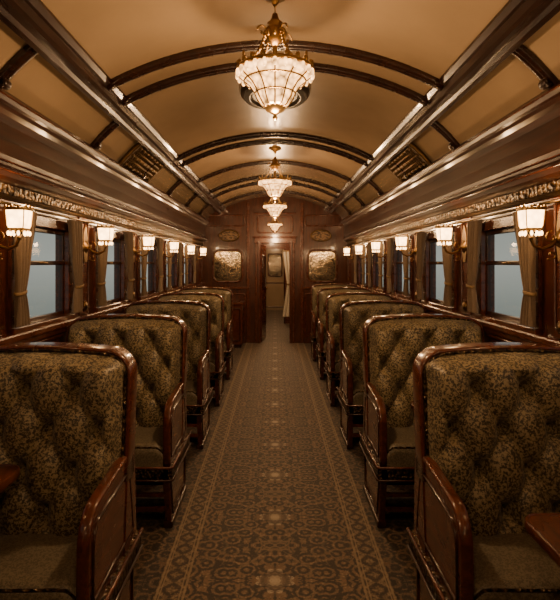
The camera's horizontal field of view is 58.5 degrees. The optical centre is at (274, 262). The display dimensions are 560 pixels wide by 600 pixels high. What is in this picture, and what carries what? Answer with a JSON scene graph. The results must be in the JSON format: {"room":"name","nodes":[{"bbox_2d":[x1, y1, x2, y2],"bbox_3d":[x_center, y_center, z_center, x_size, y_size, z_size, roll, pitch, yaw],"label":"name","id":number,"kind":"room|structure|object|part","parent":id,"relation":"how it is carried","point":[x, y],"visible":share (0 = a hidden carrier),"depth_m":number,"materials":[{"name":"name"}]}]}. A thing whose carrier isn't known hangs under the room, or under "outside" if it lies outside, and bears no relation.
{"room":"vehicle interior","nodes":[
{"label":"vehicle interior","id":0,"kind":"room"},
{"bbox_2d":[0,199,201,341],"bbox_3d":[-1.275,0.310,3.284,0.110,2.140,10.831,0,0,0],"label":"wall","id":1,"kind":"structure","parent":0,"point":[87,266],"depth_m":3.23,"materials":[{"name":"brown wood"}]},
{"bbox_2d":[0,201,24,206],"bbox_3d":[-1.167,-0.265,2.190,0.061,0.014,0.186,0,0,0],"label":"curtain rod","id":2,"kind":"object","parent":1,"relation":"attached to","point":[1,202],"depth_m":2.24,"materials":[{"name":"gold metal"}]},
{"bbox_2d":[0,204,33,259],"bbox_3d":[-1.143,-0.127,2.150,0.190,0.244,0.105,0,0,0],"label":"wall sconce","id":3,"kind":"object","parent":1,"relation":"attached to","point":[19,218],"visible":1,"depth_m":2.12,"materials":[{"name":"white glass"}]},
{"bbox_2d":[8,215,74,334],"bbox_3d":[-1.270,0.045,2.700,0.100,0.590,0.720,0,0,0],"label":"window","id":4,"kind":"structure","parent":1,"relation":"in","point":[59,228],"depth_m":2.88,"materials":[{"name":"red wood"}]},
{"bbox_2d":[34,208,108,225],"bbox_3d":[-1.169,-0.265,2.903,0.064,0.014,1.073,0,0,0],"label":"curtain rod","id":5,"kind":"object","parent":1,"relation":"attached to","point":[47,212],"depth_m":2.86,"materials":[{"name":"gold metal"}]},
{"bbox_2d":[13,212,36,326],"bbox_3d":[-1.195,0.023,2.399,0.050,0.550,0.193,0,0,0],"label":"curtain","id":6,"kind":"object","parent":5,"relation":"hanging from","point":[23,252],"depth_m":2.35,"materials":[{"name":"beige fabric"}]},
{"bbox_2d":[67,220,83,312],"bbox_3d":[-1.195,0.023,3.001,0.050,0.550,0.193,0,0,0],"label":"curtain","id":7,"kind":"object","parent":5,"relation":"hanging from","point":[75,228],"depth_m":3.00,"materials":[{"name":"beige fabric"}]},
{"bbox_3d":[-1.220,-0.265,3.465,0.060,0.014,10.230,0,0,0],"label":"rod","id":8,"kind":"part","parent":5,"relation":"part of","materials":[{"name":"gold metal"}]},
{"bbox_2d":[83,224,114,261],"bbox_3d":[-1.143,-0.127,3.250,0.190,0.244,0.105,0,0,0],"label":"wall sconce","id":9,"kind":"object","parent":1,"relation":"attached to","point":[105,233],"visible":0.99,"depth_m":3.22,"materials":[{"name":"white glass"}]},
{"bbox_2d":[0,282,203,343],"bbox_3d":[-1.232,0.370,3.450,0.035,0.070,10.300,0,0,0],"label":"trim","id":10,"kind":"structure","parent":1,"relation":"attached to","point":[41,333],"depth_m":2.75,"materials":[{"name":"red wood"}]},
{"bbox_2d":[0,88,208,245],"bbox_3d":[-1.187,-0.521,3.450,0.126,0.458,10.300,0,0,0],"label":"trim","id":11,"kind":"structure","parent":1,"relation":"attached to","point":[44,165],"depth_m":2.96,"materials":[{"name":"brown wood"}]},
{"bbox_2d":[0,44,209,214],"bbox_3d":[-1.087,-0.804,3.180,0.232,0.236,8.859,0,0,0],"label":"trim","id":12,"kind":"structure","parent":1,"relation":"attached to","point":[24,55],"depth_m":2.08,"materials":[{"name":"brown wood"}]},
{"bbox_2d":[118,142,164,181],"bbox_3d":[-1.077,-0.809,4.110,0.213,0.209,0.819,0,0,0],"label":"ventilation grille","id":13,"kind":"object","parent":12,"relation":"attached to","point":[138,158],"visible":0.85,"depth_m":4.01,"materials":[{"name":"gold metal"}]},
{"bbox_2d":[93,227,127,311],"bbox_3d":[-1.270,0.045,3.800,0.100,0.590,0.720,0,0,0],"label":"window","id":14,"kind":"structure","parent":1,"relation":"in","point":[120,266],"depth_m":4.08,"materials":[{"name":"red wood"}]},
{"bbox_2d":[115,227,148,234],"bbox_3d":[-1.167,-0.265,4.080,0.060,0.014,0.893,0,0,0],"label":"curtain rod","id":15,"kind":"object","parent":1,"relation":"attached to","point":[115,227],"depth_m":4.12,"materials":[{"name":"metal"}]},
{"bbox_2d":[124,232,133,299],"bbox_3d":[-1.195,0.023,4.101,0.050,0.550,0.193,0,0,0],"label":"curtain","id":16,"kind":"object","parent":15,"relation":"hanging from","point":[129,236],"depth_m":4.09,"materials":[{"name":"beige fabric"}]},
{"bbox_2d":[141,235,147,295],"bbox_3d":[-1.195,0.023,4.598,0.050,0.550,0.193,0,0,0],"label":"curtain","id":17,"kind":"object","parent":15,"relation":"hanging from","point":[143,259],"depth_m":4.53,"materials":[{"name":"beige fabric"}]},
{"bbox_2d":[133,234,154,261],"bbox_3d":[-1.143,-0.127,4.350,0.190,0.244,0.105,0,0,0],"label":"wall sconce","id":18,"kind":"object","parent":1,"relation":"attached to","point":[148,240],"visible":0.97,"depth_m":4.32,"materials":[{"name":"white glass"}]},
{"bbox_2d":[137,236,158,299],"bbox_3d":[-1.270,0.045,4.900,0.100,0.590,0.720,0,0,0],"label":"window","id":19,"kind":"structure","parent":1,"relation":"in","point":[152,262],"depth_m":5.18,"materials":[{"name":"red wood"}]},
{"bbox_2d":[163,240,178,261],"bbox_3d":[-1.143,-0.127,5.450,0.190,0.244,0.105,0,0,0],"label":"wall sconce","id":20,"kind":"object","parent":1,"relation":"attached to","point":[174,244],"visible":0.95,"depth_m":5.42,"materials":[{"name":"white glass"}]},
{"bbox_2d":[164,241,178,292],"bbox_3d":[-1.270,0.045,6.000,0.100,0.590,0.720,0,0,0],"label":"window","id":21,"kind":"structure","parent":1,"relation":"in","point":[174,269],"depth_m":6.29,"materials":[{"name":"red wood"}]},
{"bbox_2d":[182,245,192,287],"bbox_3d":[-1.270,0.045,7.100,0.100,0.590,0.720,0,0,0],"label":"window","id":22,"kind":"structure","parent":1,"relation":"in","point":[183,247],"depth_m":7.37,"materials":[{"name":"red wood"}]},
{"bbox_2d":[182,244,194,261],"bbox_3d":[-1.143,-0.127,6.550,0.190,0.244,0.105,0,0,0],"label":"wall sconce","id":23,"kind":"object","parent":1,"relation":"attached to","point":[190,247],"visible":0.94,"depth_m":6.51,"materials":[{"name":"white glass"}]},
{"bbox_2d":[196,247,205,261],"bbox_3d":[-1.143,-0.127,7.650,0.190,0.244,0.105,0,0,0],"label":"wall sconce","id":24,"kind":"object","parent":1,"relation":"attached to","point":[202,249],"visible":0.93,"depth_m":7.61,"materials":[{"name":"white glass"}]},
{"bbox_2d":[97,239,107,306],"bbox_3d":[-1.195,0.023,3.498,0.050,0.550,0.193,0,0,0],"label":"curtain","id":25,"kind":"object","parent":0,"point":[102,258],"depth_m":3.43,"materials":[{"name":"beige fabric"}]},
{"bbox_2d":[157,238,163,291],"bbox_3d":[-1.195,0.023,5.202,0.050,0.550,0.193,0,0,0],"label":"curtain","id":26,"kind":"object","parent":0,"point":[159,241],"depth_m":5.19,"materials":[{"name":"beige fabric"}]},
{"bbox_2d":[167,241,171,289],"bbox_3d":[-1.195,0.023,5.699,0.050,0.550,0.193,0,0,0],"label":"curtain","id":27,"kind":"object","parent":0,"point":[169,264],"depth_m":5.63,"materials":[{"name":"beige fabric"}]},
{"bbox_2d":[178,243,182,286],"bbox_3d":[-1.195,0.023,6.301,0.050,0.550,0.193,0,0,0],"label":"curtain","id":28,"kind":"object","parent":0,"point":[180,244],"depth_m":6.29,"materials":[{"name":"beige fabric"}]},
{"bbox_2d":[184,244,188,284],"bbox_3d":[-1.195,0.023,6.798,0.050,0.550,0.193,0,0,0],"label":"curtain","id":29,"kind":"object","parent":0,"point":[186,250],"depth_m":6.73,"materials":[{"name":"beige fabric"}]},
{"bbox_2d":[193,246,196,282],"bbox_3d":[-1.195,0.023,7.401,0.050,0.550,0.193,0,0,0],"label":"curtain","id":30,"kind":"object","parent":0,"point":[194,255],"depth_m":7.40,"materials":[{"name":"beige fabric"}]},
{"bbox_2d":[134,310,415,599],"bbox_3d":[0.000,1.410,6.430,2.700,0.060,16.460,0,0,0],"label":"floor","id":31,"kind":"structure","parent":0,"point":[157,540],"depth_m":2.72,"materials":[{"name":"carpet"}]},
{"bbox_2d":[0,464,19,495],"bbox_3d":[-1.028,1.024,1.417,0.399,0.712,0.497,0,0,0],"label":"dining table","id":32,"kind":"object","parent":31,"relation":"on","point":[9,473],"visible":1,"depth_m":1.59,"materials":[{"name":"red wood"}]},
{"bbox_2d":[0,342,143,599],"bbox_3d":[-0.867,0.841,1.674,0.716,1.076,0.532,0,0,0],"label":"seat","id":33,"kind":"object","parent":31,"relation":"on","point":[68,531],"visible":1,"depth_m":1.70,"materials":[{"name":"green fabric"}]},
{"bbox_2d":[66,313,190,527],"bbox_3d":[-0.867,0.841,2.774,0.716,1.076,0.532,0,0,0],"label":"seat","id":34,"kind":"object","parent":31,"relation":"on","point":[157,343],"visible":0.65,"depth_m":2.81,"materials":[{"name":"green fabric"}]},
{"bbox_2d":[123,300,212,448],"bbox_3d":[-0.867,0.841,3.874,0.716,1.076,0.532,0,0,0],"label":"seat","id":35,"kind":"object","parent":31,"relation":"on","point":[196,315],"visible":0.38,"depth_m":3.92,"materials":[{"name":"green fabric"}]},
{"bbox_2d":[157,292,225,406],"bbox_3d":[-0.867,0.841,4.974,0.716,1.076,0.532,0,0,0],"label":"seat","id":36,"kind":"object","parent":31,"relation":"on","point":[215,301],"visible":0.32,"depth_m":5.03,"materials":[{"name":"green fabric"}]},
{"bbox_2d":[179,287,234,379],"bbox_3d":[-0.867,0.841,6.074,0.716,1.076,0.532,0,0,0],"label":"seat","id":37,"kind":"object","parent":31,"relation":"on","point":[227,294],"visible":0.33,"depth_m":6.13,"materials":[{"name":"green fabric"}]},
{"bbox_2d":[233,301,244,347],"bbox_3d":[-0.873,1.012,8.328,0.715,0.735,0.484,0,0,0],"label":"base cabinet","id":38,"kind":"object","parent":31,"relation":"on","point":[238,306],"visible":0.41,"depth_m":8.12,"materials":[{"name":"red wood"}]},
{"bbox_2d":[153,343,396,599],"bbox_3d":[0.000,1.376,3.490,1.000,0.008,10.180,0,0,0],"label":"carpet runner","id":39,"kind":"object","parent":31,"relation":"on","point":[275,510],"visible":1,"depth_m":2.81,"materials":[{"name":"brown carpet"}]},
{"bbox_2d":[309,283,355,360],"bbox_3d":[0.867,0.841,7.174,0.716,1.076,0.532,0,0,0],"label":"seat","id":40,"kind":"object","parent":31,"relation":"on","point":[315,288],"visible":0.18,"depth_m":7.23,"materials":[{"name":"green fabric"}]},
{"bbox_2d":[315,287,370,379],"bbox_3d":[0.867,0.841,6.074,0.716,1.076,0.532,0,0,0],"label":"seat","id":41,"kind":"object","parent":31,"relation":"on","point":[322,294],"visible":0.27,"depth_m":6.13,"materials":[{"name":"green fabric"}]},
{"bbox_2d":[324,292,392,406],"bbox_3d":[0.867,0.841,4.974,0.716,1.076,0.532,0,0,0],"label":"seat","id":42,"kind":"object","parent":31,"relation":"on","point":[334,301],"visible":0.31,"depth_m":5.03,"materials":[{"name":"green fabric"}]},
{"bbox_2d":[337,300,426,448],"bbox_3d":[0.867,0.841,3.874,0.716,1.076,0.532,0,0,0],"label":"seat","id":43,"kind":"object","parent":31,"relation":"on","point":[353,315],"visible":0.3,"depth_m":3.92,"materials":[{"name":"green fabric"}]},
{"bbox_2d":[410,401,413,410],"bbox_3d":[0.939,1.024,2.205,0.579,0.712,0.472,0,0,0],"label":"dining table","id":44,"kind":"object","parent":31,"relation":"on","point":[412,402],"visible":0.09,"depth_m":2.38,"materials":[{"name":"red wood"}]},
{"bbox_2d":[359,313,483,527],"bbox_3d":[0.867,0.841,2.774,0.716,1.076,0.532,0,0,0],"label":"seat","id":45,"kind":"object","parent":31,"relation":"on","point":[392,343],"visible":0.48,"depth_m":2.81,"materials":[{"name":"green fabric"}]},
{"bbox_2d":[406,342,559,599],"bbox_3d":[0.867,0.841,1.674,0.716,1.076,0.532,0,0,0],"label":"seat","id":46,"kind":"object","parent":31,"relation":"on","point":[487,414],"visible":0.92,"depth_m":1.71,"materials":[{"name":"green fabric"}]},
{"bbox_2d":[524,513,559,566],"bbox_3d":[0.939,1.024,1.105,0.579,0.712,0.472,0,0,0],"label":"dining table","id":47,"kind":"object","parent":31,"relation":"on","point":[544,528],"visible":1,"depth_m":1.25,"materials":[{"name":"red wood"}]},
{"bbox_2d":[202,196,347,342],"bbox_3d":[0.000,0.080,8.625,2.500,2.600,0.110,0,0,0],"label":"wall","id":48,"kind":"structure","parent":0,"point":[240,217],"depth_m":8.60,"materials":[{"name":"brown wood"}]},
{"bbox_2d":[0,0,225,212],"bbox_3d":[-0.925,-0.914,3.450,0.160,0.102,10.300,0,0,0],"label":"trim","id":49,"kind":"structure","parent":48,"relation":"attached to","point":[32,21],"depth_m":2.35,"materials":[{"name":"brown wood"}]},
{"bbox_2d":[212,249,242,282],"bbox_3d":[-0.810,0.050,8.581,0.535,0.575,0.032,0,0,0],"label":"wall mirror","id":50,"kind":"object","parent":48,"relation":"attached to","point":[227,264],"depth_m":8.58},
{"bbox_2d":[218,229,239,241],"bbox_3d":[-0.790,-0.470,8.584,0.365,0.215,0.025,0,0,0],"label":"oval sign","id":51,"kind":"object","parent":48,"relation":"attached to","point":[228,235],"visible":1,"depth_m":8.58,"materials":[{"name":"brown wood"}]},
{"bbox_2d":[261,245,267,341],"bbox_3d":[-0.193,0.528,8.958,0.080,1.697,0.460,0,0,8],"label":"door","id":52,"kind":"structure","parent":48,"relation":"in","point":[263,247],"depth_m":8.91,"materials":[{"name":"red wood"}]},
{"bbox_2d":[253,212,296,342],"bbox_3d":[0.000,0.255,8.625,0.760,2.250,0.150,0,0,0],"label":"trim","id":53,"kind":"structure","parent":48,"relation":"attached to","point":[257,239],"depth_m":8.57,"materials":[{"name":"red wood"}]},
{"bbox_2d":[310,229,331,241],"bbox_3d":[0.790,-0.470,8.584,0.365,0.215,0.025,0,0,0],"label":"oval sign","id":54,"kind":"object","parent":48,"relation":"attached to","point":[320,235],"visible":1,"depth_m":8.58,"materials":[{"name":"brown wood"}]},
{"bbox_2d":[307,249,337,282],"bbox_3d":[0.810,0.050,8.581,0.535,0.575,0.032,0,0,0],"label":"wall mirror","id":55,"kind":"object","parent":48,"relation":"attached to","point":[322,264],"depth_m":8.58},
{"bbox_2d":[324,0,559,212],"bbox_3d":[0.925,-0.914,3.450,0.160,0.102,10.300,0,0,0],"label":"trim","id":56,"kind":"structure","parent":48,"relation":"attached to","point":[517,21],"depth_m":2.34,"materials":[{"name":"brown wood"}]},
{"bbox_2d":[266,249,283,309],"bbox_3d":[0.000,0.280,14.613,1.100,2.200,0.095,0,0,0],"label":"door","id":57,"kind":"structure","parent":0,"point":[274,260],"depth_m":14.60,"materials":[{"name":"beige paint"}]},
{"bbox_2d":[261,243,288,323],"bbox_3d":[0.000,0.280,11.418,1.000,2.200,0.085,0,0,0],"label":"wall","id":58,"kind":"structure","parent":0,"point":[285,246],"depth_m":11.40,"materials":[{"name":"red wood"}]},
{"bbox_2d":[0,0,559,218],"bbox_3d":[0.000,-0.945,3.450,2.411,0.450,10.300,0,0,0],"label":"ceiling","id":59,"kind":"structure","parent":0,"point":[121,36],"depth_m":2.56,"materials":[{"name":"beige paint"}]},
{"bbox_2d":[240,86,309,109],"bbox_3d":[0.000,-1.113,3.320,0.460,0.050,0.600,0,0,0],"label":"ventilator","id":60,"kind":"object","parent":59,"relation":"attached to","point":[247,94],"depth_m":3.31,"materials":[{"name":"brown metal"}]},
{"bbox_2d":[235,0,314,120],"bbox_3d":[0.000,-0.877,2.130,0.337,0.545,0.336,0,0,-37],"label":"chandelier","id":61,"kind":"object","parent":59,"relation":"hanging from","point":[274,78],"visible":1,"depth_m":2.06,"materials":[{"name":"gold metal"}]},
{"bbox_2d":[106,40,443,90],"bbox_3d":[0.000,-1.027,2.600,1.758,0.262,0.054,0,0,0],"label":"trim","id":62,"kind":"structure","parent":59,"relation":"attached to","point":[252,45],"depth_m":2.58,"materials":[{"name":"brown wood"}]},
{"bbox_2d":[122,63,427,106],"bbox_3d":[0.000,-1.027,2.860,1.758,0.262,0.054,0,0,0],"label":"trim","id":63,"kind":"structure","parent":59,"relation":"attached to","point":[143,92],"depth_m":2.83,"materials":[{"name":"brown wood"}]},
{"bbox_2d":[176,132,373,161],"bbox_3d":[0.000,-1.027,4.420,1.758,0.262,0.054,0,0,0],"label":"trim","id":64,"kind":"structure","parent":59,"relation":"attached to","point":[264,134],"depth_m":4.39,"materials":[{"name":"brown wood"}]},
{"bbox_2d":[182,139,367,166],"bbox_3d":[0.000,-1.027,4.680,1.758,0.262,0.054,0,0,0],"label":"trim","id":65,"kind":"structure","parent":59,"relation":"attached to","point":[273,141],"depth_m":4.65,"materials":[{"name":"brown wood"}]},
{"bbox_2d":[258,147,291,201],"bbox_3d":[0.000,-0.877,5.000,0.337,0.545,0.336,0,0,-37],"label":"chandelier","id":66,"kind":"object","parent":59,"relation":"hanging from","point":[274,186],"visible":1,"depth_m":4.94,"materials":[{"name":"white glass"}]},
{"bbox_2d":[197,160,352,182],"bbox_3d":[0.000,-1.027,5.620,1.758,0.262,0.054,0,0,0],"label":"trim","id":67,"kind":"structure","parent":59,"relation":"attached to","point":[283,162],"depth_m":5.59,"materials":[{"name":"brown wood"}]},
{"bbox_2d":[208,175,341,193],"bbox_3d":[0.000,-1.027,6.550,1.758,0.262,0.054,0,0,0],"label":"trim","id":68,"kind":"structure","parent":59,"relation":"attached to","point":[267,176],"depth_m":6.52,"materials":[{"name":"brown wood"}]},
{"bbox_2d":[213,182,336,198],"bbox_3d":[0.000,-1.027,7.000,1.758,0.262,0.054,0,0,0],"label":"trim","id":69,"kind":"structure","parent":59,"relation":"attached to","point":[252,183],"depth_m":6.97,"materials":[{"name":"brown wood"}]},
{"bbox_2d":[220,190,329,205],"bbox_3d":[0.000,-1.027,7.900,1.758,0.262,0.054,0,0,0],"label":"trim","id":70,"kind":"structure","parent":59,"relation":"attached to","point":[264,191],"depth_m":7.88,"materials":[{"name":"brown wood"}]},
{"bbox_2d":[263,198,286,219],"bbox_3d":[0.000,-0.877,7.100,0.337,0.545,0.336,0,0,37],"label":"chandelier","id":71,"kind":"object","parent":59,"relation":"hanging from","point":[274,209],"visible":0.69,"depth_m":7.01,"materials":[{"name":"white glass"}]},
{"bbox_2d":[268,218,281,232],"bbox_3d":[0.000,-0.823,8.280,0.242,0.655,0.243,0,0,-7],"label":"chandelier","id":72,"kind":"object","parent":59,"relation":"hanging from","point":[274,226],"visible":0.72,"depth_m":8.23,"materials":[{"name":"white glass"}]},
{"bbox_2d":[348,196,559,341],"bbox_3d":[1.275,0.310,3.284,0.110,2.140,10.831,0,0,0],"label":"wall","id":73,"kind":"structure","parent":0,"point":[550,269],"depth_m":2.33,"materials":[{"name":"brown wood"}]},
{"bbox_2d":[344,247,353,261],"bbox_3d":[1.143,-0.127,7.650,0.190,0.244,0.105,0,0,0],"label":"wall sconce","id":74,"kind":"object","parent":73,"relation":"attached to","point":[346,249],"visible":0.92,"depth_m":7.61,"materials":[{"name":"white glass"}]},
{"bbox_2d":[353,246,356,282],"bbox_3d":[1.195,0.023,7.401,0.050,0.550,0.193,0,0,0],"label":"curtain","id":75,"kind":"object","parent":73,"relation":"attached to","point":[355,255],"depth_m":7.40,"materials":[{"name":"beige fabric"}]},
{"bbox_2d":[355,244,367,261],"bbox_3d":[1.143,-0.127,6.550,0.190,0.244,0.105,0,0,0],"label":"wall sconce","id":76,"kind":"object","parent":73,"relation":"attached to","point":[358,247],"visible":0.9,"depth_m":6.51,"materials":[{"name":"white glass"}]},
{"bbox_2d":[357,245,367,287],"bbox_3d":[1.270,0.045,7.100,0.100,0.590,0.720,0,0,0],"label":"window","id":77,"kind":"structure","parent":73,"relation":"in","point":[366,247],"depth_m":7.35,"materials":[{"name":"red wood"}]},
{"bbox_2d":[361,244,364,284],"bbox_3d":[1.195,0.023,6.798,0.050,0.550,0.193,0,0,0],"label":"curtain","id":78,"kind":"object","parent":73,"relation":"attached to","point":[363,250],"depth_m":6.73,"materials":[{"name":"beige fabric"}]},
{"bbox_2d":[367,243,371,286],"bbox_3d":[1.195,0.023,6.301,0.050,0.550,0.193,0,0,0],"label":"curtain","id":79,"kind":"object","parent":73,"relation":"attached to","point":[369,244],"depth_m":6.29,"materials":[{"name":"beige fabric"}]},
{"bbox_2d":[371,241,385,292],"bbox_3d":[1.270,0.045,6.000,0.100,0.590,0.720,0,0,0],"label":"window","id":80,"kind":"structure","parent":73,"relation":"in","point":[375,269],"depth_m":6.29,"materials":[{"name":"red wood"}]},
{"bbox_2d":[371,240,386,261],"bbox_3d":[1.143,-0.127,5.450,0.190,0.244,0.105,0,0,0],"label":"wall sconce","id":81,"kind":"object","parent":73,"relation":"attached to","point":[375,244],"visible":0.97,"depth_m":5.42,"materials":[{"name":"white glass"}]},
{"bbox_2d":[378,241,382,289],"bbox_3d":[1.195,0.023,5.699,0.050,0.550,0.193,0,0,0],"label":"curtain","id":82,"kind":"object","parent":73,"relation":"attached to","point":[380,264],"depth_m":5.63,"materials":[{"name":"beige fabric"}]},
{"bbox_2d":[386,238,392,291],"bbox_3d":[1.195,0.023,5.202,0.050,0.550,0.193,0,0,0],"label":"curtain","id":83,"kind":"object","parent":73,"relation":"attached to","point":[389,241],"depth_m":5.19,"materials":[{"name":"beige fabric"}]},
{"bbox_2d":[391,236,412,299],"bbox_3d":[1.270,0.045,4.900,0.100,0.590,0.720,0,0,0],"label":"window","id":84,"kind":"structure","parent":73,"relation":"in","point":[397,262],"depth_m":5.18,"materials":[{"name":"red wood"}]},
{"bbox_2d":[402,235,408,295],"bbox_3d":[1.195,0.023,4.598,0.050,0.550,0.193,0,0,0],"label":"curtain","id":85,"kind":"object","parent":73,"relation":"attached to","point":[405,259],"depth_m":4.53,"materials":[{"name":"beige fabric"}]},
{"bbox_2d":[395,234,416,261],"bbox_3d":[1.143,-0.127,4.350,0.190,0.244,0.105,0,0,0],"label":"wall sconce","id":86,"kind":"object","parent":73,"relation":"attached to","point":[401,240],"visible":0.98,"depth_m":4.32,"materials":[{"name":"white glass"}]},
{"bbox_2d":[401,227,434,234],"bbox_3d":[1.167,-0.265,4.080,0.060,0.014,0.893,0,0,0],"label":"curtain rod","id":87,"kind":"object","parent":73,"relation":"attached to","point":[431,227],"depth_m":4.12,"materials":[{"name":"gold metal"}]},
{"bbox_2d":[416,232,425,299],"bbox_3d":[1.195,0.023,4.101,0.050,0.550,0.193,0,0,0],"label":"curtain","id":88,"kind":"object","parent":87,"relation":"hanging from","point":[420,236],"depth_m":4.09,"materials":[{"name":"brown fabric"}]},
{"bbox_2d":[422,227,456,311],"bbox_3d":[1.270,0.045,3.800,0.100,0.590,0.720,0,0,0],"label":"window","id":89,"kind":"structure","parent":73,"relation":"in","point":[429,266],"depth_m":4.08,"materials":[{"name":"red wood"}]},
{"bbox_2d":[442,239,452,306],"bbox_3d":[1.195,0.023,3.498,0.050,0.550,0.193,0,0,0],"label":"curtain","id":90,"kind":"object","parent":73,"relation":"attached to","point":[447,258],"depth_m":3.43,"materials":[{"name":"beige fabric"}]},
{"bbox_2d":[340,44,558,214],"bbox_3d":[1.087,-0.804,3.180,0.232,0.236,8.859,0,0,0],"label":"trim","id":91,"kind":"structure","parent":73,"relation":"attached to","point":[547,79],"depth_m":2.07,"materials":[{"name":"brown wood"}]},
{"bbox_2d":[385,142,431,181],"bbox_3d":[1.077,-0.809,4.110,0.213,0.209,0.819,0,0,0],"label":"ventilation grille","id":92,"kind":"object","parent":91,"relation":"attached to","point":[411,158],"visible":0.84,"depth_m":4.01,"materials":[{"name":"gold metal"}]},
{"bbox_2d":[341,81,559,245],"bbox_3d":[1.187,-0.521,3.450,0.126,0.458,10.300,0,0,0],"label":"trim","id":93,"kind":"structure","parent":73,"relation":"attached to","point":[514,161],"depth_m":2.87,"materials":[{"name":"brown wood"}]},
{"bbox_2d":[435,224,466,261],"bbox_3d":[1.143,-0.127,3.250,0.190,0.244,0.105,0,0,0],"label":"wall sconce","id":94,"kind":"object","parent":73,"relation":"attached to","point":[444,233],"visible":1,"depth_m":3.22,"materials":[{"name":"white glass"}]},
{"bbox_2d":[346,282,559,344],"bbox_3d":[1.232,0.370,3.450,0.035,0.070,10.300,0,0,0],"label":"trim","id":95,"kind":"structure","parent":73,"relation":"attached to","point":[508,333],"depth_m":2.71,"materials":[{"name":"red wood"}]},
{"bbox_2d":[441,208,515,225],"bbox_3d":[1.169,-0.265,2.903,0.064,0.014,1.073,0,0,0],"label":"curtain rod","id":96,"kind":"object","parent":73,"relation":"attached to","point":[513,210],"depth_m":2.86,"materials":[{"name":"gold metal"}]},
{"bbox_3d":[1.220,-0.265,3.465,0.060,0.014,10.230,0,0,0],"label":"rod","id":97,"kind":"part","parent":96,"relation":"part of","materials":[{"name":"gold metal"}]},
{"bbox_2d":[466,220,482,312],"bbox_3d":[1.195,0.023,3.001,0.050,0.550,0.193,0,0,0],"label":"curtain","id":98,"kind":"object","parent":96,"relation":"hanging from","point":[474,228],"depth_m":3.00,"materials":[{"name":"beige fabric"}]},
{"bbox_2d":[513,212,536,326],"bbox_3d":[1.195,0.023,2.399,0.050,0.550,0.193,0,0,0],"label":"curtain","id":99,"kind":"object","parent":96,"relation":"hanging from","point":[526,252],"depth_m":2.35,"materials":[{"name":"beige fabric"}]},
{"bbox_2d":[475,215,541,334],"bbox_3d":[1.270,0.045,2.700,0.100,0.590,0.720,0,0,0],"label":"window","id":100,"kind":"structure","parent":73,"relation":"in","point":[490,228],"depth_m":2.88,"materials":[{"name":"red wood"}]},
{"bbox_2d":[516,204,559,261],"bbox_3d":[1.143,-0.127,2.150,0.190,0.244,0.105,0,0,0],"label":"wall sconce","id":101,"kind":"object","parent":73,"relation":"attached to","point":[530,218],"visible":1,"depth_m":2.13,"materials":[{"name":"white glass"}]},
{"bbox_2d":[525,198,559,206],"bbox_3d":[1.175,-0.265,2.142,0.077,0.014,0.283,0,0,0],"label":"curtain rod","id":102,"kind":"object","parent":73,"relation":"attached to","point":[556,200],"depth_m":2.18,"materials":[{"name":"gold metal"}]},
{"bbox_3d":[0.519,0.280,11.640,0.062,2.200,5.920,0,0,0],"label":"wall","id":103,"kind":"structure","parent":0,"visible":0},
{"bbox_2d":[282,252,288,316],"bbox_3d":[0.300,0.396,9.600,0.400,1.268,0.068,0,0,0],"label":"drape","id":104,"kind":"object","parent":103,"relation":"attached to","point":[285,254],"visible":0.44,"depth_m":9.60,"materials":[{"name":"fabric"}]}
]}

